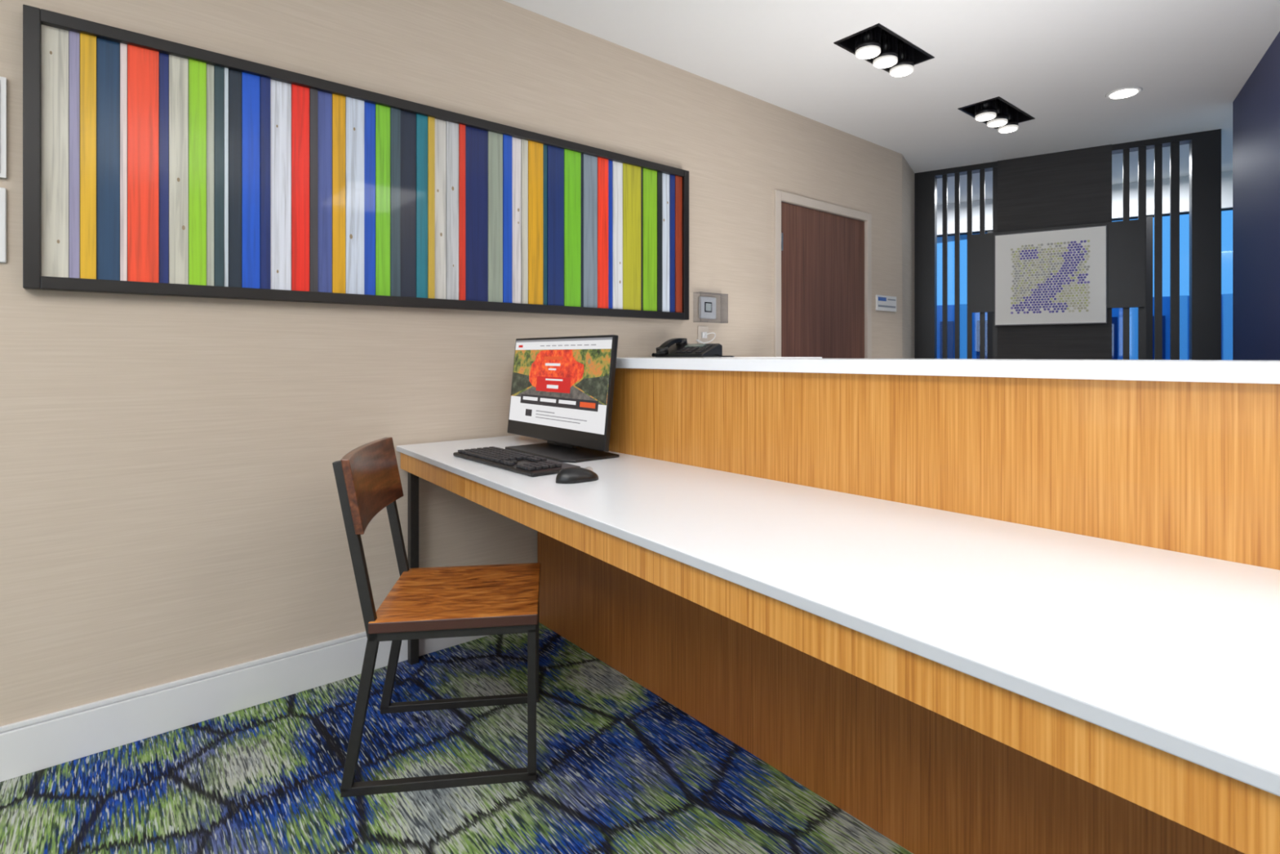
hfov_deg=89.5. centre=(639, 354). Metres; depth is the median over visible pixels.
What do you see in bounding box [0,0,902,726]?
wall
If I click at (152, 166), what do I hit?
artwork
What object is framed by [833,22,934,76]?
recessed light
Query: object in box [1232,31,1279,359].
wall
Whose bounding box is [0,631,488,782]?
baseboard
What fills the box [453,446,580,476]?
keyboard
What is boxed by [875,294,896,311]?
room sign
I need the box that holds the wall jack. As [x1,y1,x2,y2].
[696,325,715,343]
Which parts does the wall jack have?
jack plate, cord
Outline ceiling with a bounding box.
[502,0,1279,243]
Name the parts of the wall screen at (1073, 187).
slat screen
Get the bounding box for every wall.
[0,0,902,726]
[902,155,914,358]
[937,170,1232,235]
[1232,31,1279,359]
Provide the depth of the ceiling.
3.05 m
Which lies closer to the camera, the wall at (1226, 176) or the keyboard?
the keyboard
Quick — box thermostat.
[698,296,715,319]
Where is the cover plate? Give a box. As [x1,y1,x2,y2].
[0,187,6,262]
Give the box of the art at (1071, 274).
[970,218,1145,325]
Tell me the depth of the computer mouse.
1.60 m
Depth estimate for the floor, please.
1.63 m
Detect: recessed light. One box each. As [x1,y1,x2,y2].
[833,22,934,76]
[957,96,1035,133]
[1105,86,1142,99]
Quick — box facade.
[937,293,1232,359]
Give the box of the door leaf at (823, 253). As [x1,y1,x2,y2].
[781,201,864,358]
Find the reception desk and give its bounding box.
[396,356,1279,853]
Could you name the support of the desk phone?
on the reception desk
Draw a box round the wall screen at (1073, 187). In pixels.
[914,128,1221,359]
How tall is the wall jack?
0.147 m
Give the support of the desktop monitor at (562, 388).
on the reception desk
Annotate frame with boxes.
[0,76,6,178]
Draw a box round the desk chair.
[332,436,540,797]
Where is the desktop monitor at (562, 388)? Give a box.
[505,334,619,462]
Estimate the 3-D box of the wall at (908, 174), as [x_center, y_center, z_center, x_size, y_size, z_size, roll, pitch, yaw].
[1.910,-0.158,4.756,0.126,2.475,0.552,0,0,31]
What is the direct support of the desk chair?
on the floor
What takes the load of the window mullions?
in the wall at (1226, 176)
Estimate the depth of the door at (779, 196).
3.81 m
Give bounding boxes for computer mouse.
[555,466,598,484]
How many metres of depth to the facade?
13.70 m
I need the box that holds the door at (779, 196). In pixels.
[773,189,871,358]
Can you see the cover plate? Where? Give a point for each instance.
(2, 190)
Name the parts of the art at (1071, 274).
frame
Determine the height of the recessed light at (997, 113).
0.189 m
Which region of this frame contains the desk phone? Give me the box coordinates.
[651,337,734,357]
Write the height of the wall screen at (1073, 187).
2.475 m
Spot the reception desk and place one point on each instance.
(963, 606)
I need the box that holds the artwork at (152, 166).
[22,4,688,319]
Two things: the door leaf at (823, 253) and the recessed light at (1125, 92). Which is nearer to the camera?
the recessed light at (1125, 92)
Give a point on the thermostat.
(707, 305)
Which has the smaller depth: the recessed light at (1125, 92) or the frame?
the frame
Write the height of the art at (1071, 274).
0.668 m
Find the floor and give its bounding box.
[0,622,913,853]
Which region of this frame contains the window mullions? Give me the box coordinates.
[937,208,1232,359]
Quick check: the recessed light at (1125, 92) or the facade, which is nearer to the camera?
the recessed light at (1125, 92)

